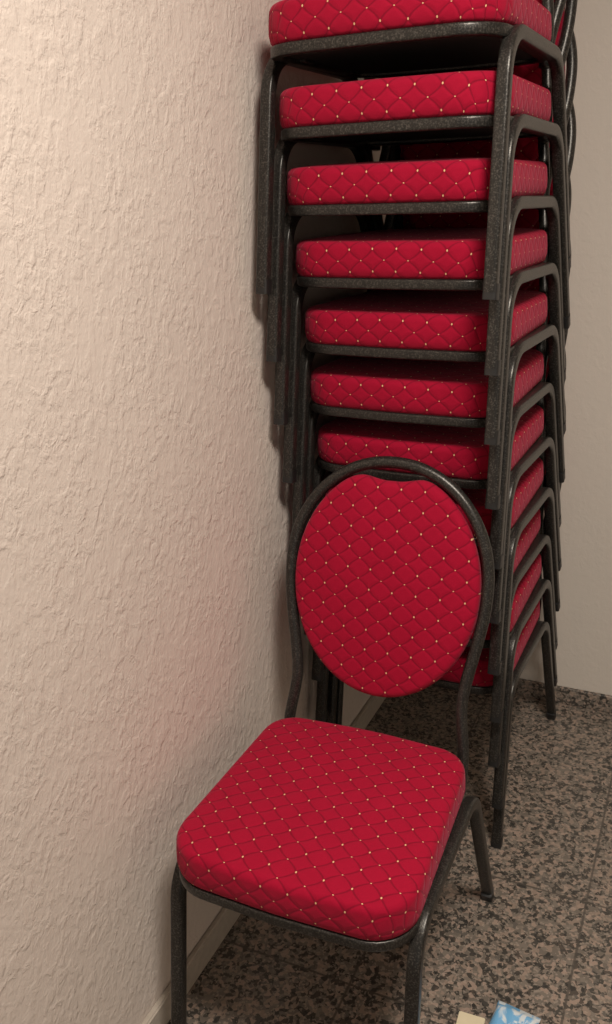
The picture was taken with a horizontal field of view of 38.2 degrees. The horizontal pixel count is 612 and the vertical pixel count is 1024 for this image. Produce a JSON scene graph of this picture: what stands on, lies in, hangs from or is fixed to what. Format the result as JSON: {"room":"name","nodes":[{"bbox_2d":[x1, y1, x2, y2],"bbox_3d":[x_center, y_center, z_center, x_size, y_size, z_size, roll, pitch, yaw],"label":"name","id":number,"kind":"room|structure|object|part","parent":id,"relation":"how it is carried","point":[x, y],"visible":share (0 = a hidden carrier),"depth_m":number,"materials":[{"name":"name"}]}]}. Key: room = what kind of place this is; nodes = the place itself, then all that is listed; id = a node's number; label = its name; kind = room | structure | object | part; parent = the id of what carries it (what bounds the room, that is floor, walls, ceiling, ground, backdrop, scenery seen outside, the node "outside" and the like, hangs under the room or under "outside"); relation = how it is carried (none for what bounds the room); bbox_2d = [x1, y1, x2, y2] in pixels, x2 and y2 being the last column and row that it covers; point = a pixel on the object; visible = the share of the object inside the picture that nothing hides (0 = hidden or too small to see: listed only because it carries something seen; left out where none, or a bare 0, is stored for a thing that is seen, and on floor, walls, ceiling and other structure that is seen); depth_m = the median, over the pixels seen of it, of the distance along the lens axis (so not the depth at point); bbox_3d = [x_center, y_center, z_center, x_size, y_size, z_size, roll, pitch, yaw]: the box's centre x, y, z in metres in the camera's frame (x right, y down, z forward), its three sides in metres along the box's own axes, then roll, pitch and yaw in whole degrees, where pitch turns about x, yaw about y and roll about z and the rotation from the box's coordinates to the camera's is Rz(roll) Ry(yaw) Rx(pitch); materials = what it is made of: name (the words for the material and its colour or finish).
{"room":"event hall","nodes":[
{"label":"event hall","id":0,"kind":"room"},
{"bbox_2d":[0,0,385,1023],"bbox_3d":[-0.729,-0.012,0.502,0.100,2.700,4.600,7,22,23],"label":"wall","id":1,"kind":"structure","parent":0,"point":[146,507],"depth_m":1.40,"materials":[{"name":"paint"}]},
{"bbox_2d":[141,695,385,1023],"bbox_3d":[-0.636,1.233,0.930,0.014,0.062,4.600,7,22,23],"label":"baseboard","id":2,"kind":"structure","parent":1,"relation":"attached to","point":[217,931],"depth_m":1.81,"materials":[{"name":"beige stone"}]},
{"bbox_2d":[167,686,611,1023],"bbox_3d":[0.837,1.476,0.365,3.400,0.100,4.700,7,22,23],"label":"floor","id":3,"kind":"structure","parent":0,"point":[542,947],"depth_m":1.88,"materials":[{"name":"stone"}]},
{"bbox_2d":[170,456,494,1023],"bbox_3d":[0.070,0.461,1.621,0.458,1.008,0.623,7,22,23],"label":"banquet chair","id":4,"kind":"object","parent":3,"relation":"on","point":[351,837],"visible":1,"depth_m":1.64,"materials":[{"name":"red fabric"}]},
{"bbox_2d":[176,717,464,940],"bbox_3d":[0.041,0.529,1.569,0.429,0.073,0.456,7,22,23],"label":"seat cushion","id":5,"kind":"object","parent":4,"relation":"on","point":[329,831],"depth_m":1.47,"materials":[{"name":"red fabric"}]},
{"bbox_2d":[295,474,481,696],"bbox_3d":[0.153,0.149,1.728,0.377,0.424,0.130,7,22,23],"label":"backrest cushion","id":6,"kind":"object","parent":4,"relation":"on","point":[388,583],"depth_m":1.70,"materials":[{"name":"red fabric"}]},
{"bbox_3d":[0.149,0.207,1.736,0.425,0.614,0.172,7,22,23],"label":"backrest frame","id":7,"kind":"part","parent":4,"relation":"part of","materials":[{"name":"grey metal"}]},
{"bbox_2d":[336,483,561,848],"bbox_3d":[0.383,0.207,2.291,0.458,1.008,0.623,8,22,26],"label":"banquet chair","id":8,"kind":"object","parent":3,"relation":"on","point":[534,630],"visible":0.13,"depth_m":2.10,"materials":[{"name":"black metal"}]},
{"bbox_2d":[325,404,565,809],"bbox_3d":[0.370,0.092,2.225,0.458,1.008,0.623,8,22,25],"label":"banquet chair","id":9,"kind":"object","parent":8,"relation":"on","point":[531,587],"visible":0.15,"depth_m":2.05,"materials":[{"name":"black metal"}]},
{"bbox_2d":[315,351,565,767],"bbox_3d":[0.351,-0.023,2.162,0.458,1.008,0.623,8,22,26],"label":"banquet chair","id":10,"kind":"object","parent":9,"relation":"on","point":[531,542],"visible":0.11,"depth_m":2.08,"materials":[{"name":"black metal"}]},
{"bbox_2d":[311,315,567,722],"bbox_3d":[0.340,-0.138,2.096,0.458,1.008,0.623,8,22,26],"label":"banquet chair","id":11,"kind":"object","parent":10,"relation":"on","point":[530,493],"visible":0.16,"depth_m":1.91,"materials":[{"name":"black metal"}]},
{"bbox_2d":[325,457,543,536],"bbox_3d":[0.306,-0.071,2.046,0.429,0.073,0.456,8,22,26],"label":"seat cushion","id":12,"kind":"object","parent":11,"relation":"on","point":[529,493],"depth_m":1.90,"materials":[{"name":"red fabric"}]},
{"bbox_2d":[304,241,570,675],"bbox_3d":[0.323,-0.253,2.031,0.458,1.008,0.623,8,22,26],"label":"banquet chair","id":13,"kind":"object","parent":11,"relation":"on","point":[461,454],"visible":0.37,"depth_m":1.83,"materials":[{"name":"red fabric"}]},
{"bbox_2d":[317,404,543,479],"bbox_3d":[0.289,-0.186,1.982,0.429,0.073,0.456,8,22,26],"label":"seat cushion","id":14,"kind":"object","parent":13,"relation":"on","point":[459,453],"depth_m":1.82,"materials":[{"name":"red fabric"}]},
{"bbox_2d":[300,179,571,623],"bbox_3d":[0.306,-0.369,1.968,0.458,1.008,0.623,8,22,26],"label":"banquet chair","id":15,"kind":"object","parent":13,"relation":"on","point":[425,392],"visible":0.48,"depth_m":1.77,"materials":[{"name":"red fabric"}]},
{"bbox_2d":[310,349,543,417],"bbox_3d":[0.273,-0.301,1.918,0.429,0.073,0.456,8,22,26],"label":"seat cushion","id":16,"kind":"object","parent":15,"relation":"on","point":[352,386],"depth_m":1.76,"materials":[{"name":"red fabric"}]},
{"bbox_2d":[292,104,575,568],"bbox_3d":[0.296,-0.483,1.901,0.458,1.008,0.623,8,22,26],"label":"banquet chair","id":17,"kind":"object","parent":15,"relation":"on","point":[434,325],"visible":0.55,"depth_m":1.72,"materials":[{"name":"red fabric"}]},
{"bbox_2d":[305,289,546,350],"bbox_3d":[0.262,-0.416,1.851,0.429,0.073,0.456,8,22,26],"label":"seat cushion","id":18,"kind":"object","parent":17,"relation":"on","point":[379,319],"depth_m":1.70,"materials":[{"name":"red fabric"}]},
{"bbox_2d":[282,30,577,509],"bbox_3d":[0.278,-0.599,1.837,0.458,1.008,0.623,8,22,26],"label":"banquet chair","id":19,"kind":"object","parent":17,"relation":"on","point":[450,259],"visible":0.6,"depth_m":1.65,"materials":[{"name":"red fabric"}]},
{"bbox_2d":[296,228,546,278],"bbox_3d":[0.244,-0.532,1.787,0.429,0.073,0.456,8,22,26],"label":"seat cushion","id":20,"kind":"object","parent":19,"relation":"on","point":[387,253],"depth_m":1.62,"materials":[{"name":"red fabric"}]},
{"bbox_2d":[273,0,577,444],"bbox_3d":[0.261,-0.714,1.773,0.458,1.008,0.623,8,22,25],"label":"banquet chair","id":21,"kind":"object","parent":19,"relation":"on","point":[383,186],"visible":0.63,"depth_m":1.57,"materials":[{"name":"red fabric"}]},
{"bbox_2d":[287,158,546,204],"bbox_3d":[0.228,-0.647,1.723,0.429,0.073,0.456,8,22,25],"label":"seat cushion","id":22,"kind":"object","parent":21,"relation":"on","point":[441,181],"depth_m":1.54,"materials":[{"name":"red fabric"}]},
{"bbox_2d":[266,0,569,375],"bbox_3d":[0.250,-0.829,1.706,0.458,1.008,0.623,8,22,26],"label":"banquet chair","id":23,"kind":"object","parent":21,"relation":"on","point":[450,106],"visible":0.74,"depth_m":1.51,"materials":[{"name":"red fabric"}]},
{"bbox_2d":[256,0,570,299],"bbox_3d":[0.233,-0.944,1.642,0.458,1.008,0.623,8,22,26],"label":"banquet chair","id":24,"kind":"object","parent":23,"relation":"on","point":[344,40],"visible":0.96,"depth_m":1.47,"materials":[{"name":"red fabric"}]},
{"bbox_2d":[268,0,551,45],"bbox_3d":[0.199,-0.877,1.593,0.429,0.073,0.456,8,22,26],"label":"seat cushion","id":25,"kind":"object","parent":24,"relation":"on","point":[291,22],"depth_m":1.42,"materials":[{"name":"red fabric"}]},
{"bbox_3d":[0.323,-1.197,1.753,0.425,0.614,0.172,8,22,26],"label":"backrest frame","id":26,"kind":"part","parent":24,"relation":"part of","materials":[{"name":"grey metal"}]},
{"bbox_2d":[279,71,550,128],"bbox_3d":[0.216,-0.762,1.657,0.429,0.073,0.456,8,22,26],"label":"seat cushion","id":27,"kind":"object","parent":23,"relation":"on","point":[463,97],"depth_m":1.47,"materials":[{"name":"red fabric"}]},
{"bbox_3d":[0.340,-1.081,1.817,0.425,0.614,0.172,8,22,26],"label":"backrest frame","id":28,"kind":"part","parent":23,"relation":"part of","materials":[{"name":"grey metal"}]},
{"bbox_3d":[0.350,-0.967,1.884,0.425,0.614,0.172,8,22,25],"label":"backrest frame","id":29,"kind":"part","parent":21,"relation":"part of","materials":[{"name":"grey metal"}]},
{"bbox_2d":[401,7,564,84],"bbox_3d":[0.354,-1.025,1.875,0.377,0.424,0.130,8,22,25],"label":"backrest cushion","id":30,"kind":"object","parent":21,"relation":"on","point":[531,72],"depth_m":1.81,"materials":[{"name":"red fabric"}]},
{"bbox_3d":[0.369,-0.851,1.947,0.425,0.614,0.172,8,22,26],"label":"backrest frame","id":31,"kind":"part","parent":19,"relation":"part of","materials":[{"name":"grey metal"}]},
{"bbox_2d":[400,66,564,160],"bbox_3d":[0.373,-0.909,1.938,0.377,0.424,0.130,8,22,26],"label":"backrest cushion","id":32,"kind":"object","parent":19,"relation":"on","point":[526,148],"depth_m":1.94,"materials":[{"name":"red fabric"}]},
{"bbox_2d":[400,144,552,228],"bbox_3d":[0.390,-0.793,2.002,0.377,0.424,0.130,8,22,26],"label":"backrest cushion","id":33,"kind":"object","parent":17,"relation":"on","point":[526,218],"depth_m":2.01,"materials":[{"name":"red fabric"}]},
{"bbox_3d":[0.386,-0.736,2.011,0.425,0.614,0.172,8,22,26],"label":"backrest frame","id":34,"kind":"part","parent":17,"relation":"part of","materials":[{"name":"grey metal"}]},
{"bbox_2d":[402,195,552,289],"bbox_3d":[0.400,-0.679,2.070,0.377,0.424,0.130,8,22,26],"label":"backrest cushion","id":35,"kind":"object","parent":15,"relation":"on","point":[407,224],"depth_m":2.04,"materials":[{"name":"red fabric"}]},
{"bbox_3d":[0.396,-0.621,2.078,0.425,0.614,0.172,8,22,26],"label":"backrest frame","id":36,"kind":"part","parent":15,"relation":"part of","materials":[{"name":"grey metal"}]},
{"bbox_2d":[527,278,538,290],"bbox_3d":[0.418,-0.563,2.133,0.377,0.424,0.130,8,22,26],"label":"backrest cushion","id":37,"kind":"object","parent":13,"relation":"on","point":[534,286],"depth_m":2.06,"materials":[{"name":"red fabric"}]},
{"bbox_3d":[0.414,-0.506,2.142,0.425,0.614,0.172,8,22,26],"label":"backrest frame","id":38,"kind":"part","parent":13,"relation":"part of","materials":[{"name":"grey metal"}]},
{"bbox_2d":[530,315,548,369],"bbox_3d":[0.433,-0.448,2.198,0.377,0.424,0.130,8,22,26],"label":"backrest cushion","id":39,"kind":"object","parent":11,"relation":"on","point":[534,347],"depth_m":2.12,"materials":[{"name":"red fabric"}]},
{"bbox_3d":[0.429,-0.391,2.207,0.425,0.614,0.172,8,22,26],"label":"backrest frame","id":40,"kind":"part","parent":11,"relation":"part of","materials":[{"name":"grey metal"}]},
{"bbox_2d":[477,509,540,589],"bbox_3d":[0.317,0.044,2.113,0.429,0.073,0.456,8,22,26],"label":"seat cushion","id":41,"kind":"object","parent":10,"relation":"on","point":[528,548],"depth_m":2.02,"materials":[{"name":"red fabric"}]},
{"bbox_3d":[0.441,-0.276,2.273,0.425,0.614,0.172,8,22,26],"label":"backrest frame","id":42,"kind":"part","parent":10,"relation":"part of","materials":[{"name":"grey metal"}]},
{"bbox_2d":[470,553,541,639],"bbox_3d":[0.336,0.160,2.176,0.429,0.073,0.456,8,22,25],"label":"seat cushion","id":43,"kind":"object","parent":9,"relation":"on","point":[528,593],"depth_m":2.06,"materials":[{"name":"red fabric"}]},
{"bbox_3d":[0.459,-0.160,2.337,0.425,0.614,0.172,8,22,25],"label":"backrest frame","id":44,"kind":"part","parent":9,"relation":"part of","materials":[{"name":"grey metal"}]},
{"bbox_2d":[440,600,539,686],"bbox_3d":[0.349,0.275,2.241,0.429,0.073,0.456,8,22,26],"label":"seat cushion","id":45,"kind":"object","parent":8,"relation":"on","point":[529,638],"depth_m":2.04,"materials":[{"name":"red fabric"}]},
{"bbox_3d":[0.473,-0.045,2.402,0.425,0.614,0.172,8,22,26],"label":"backrest frame","id":46,"kind":"part","parent":8,"relation":"part of","materials":[{"name":"grey metal"}]},
{"bbox_2d":[456,1011,484,1023],"bbox_3d":[0.290,0.976,1.609,0.049,0.024,0.130,6,21,21],"label":"carton","id":47,"kind":"object","parent":3,"relation":"on","point":[463,1018],"visible":1,"depth_m":1.65,"materials":[{"name":"beige cardboard"}]},
{"bbox_2d":[489,1000,540,1023],"bbox_3d":[0.366,0.966,1.615,0.082,0.037,0.150,10,23,30],"label":"packet","id":48,"kind":"object","parent":3,"relation":"on","point":[504,1013],"visible":1,"depth_m":1.65,"materials":[{"name":"blue plastic"}]},
{"bbox_2d":[520,0,611,695],"bbox_3d":[1.744,-0.582,1.845,3.400,2.700,0.100,7,22,23],"label":"wall","id":49,"kind":"structure","parent":0,"point":[584,616],"depth_m":2.37,"materials":[{"name":"paint"}]},
{"bbox_2d":[515,678,611,712],"bbox_3d":[1.769,0.679,2.246,3.186,0.055,0.012,7,22,23],"label":"baseboard","id":50,"kind":"structure","parent":49,"relation":"attached to","point":[565,695],"depth_m":2.67,"materials":[{"name":"stone"}]}
]}

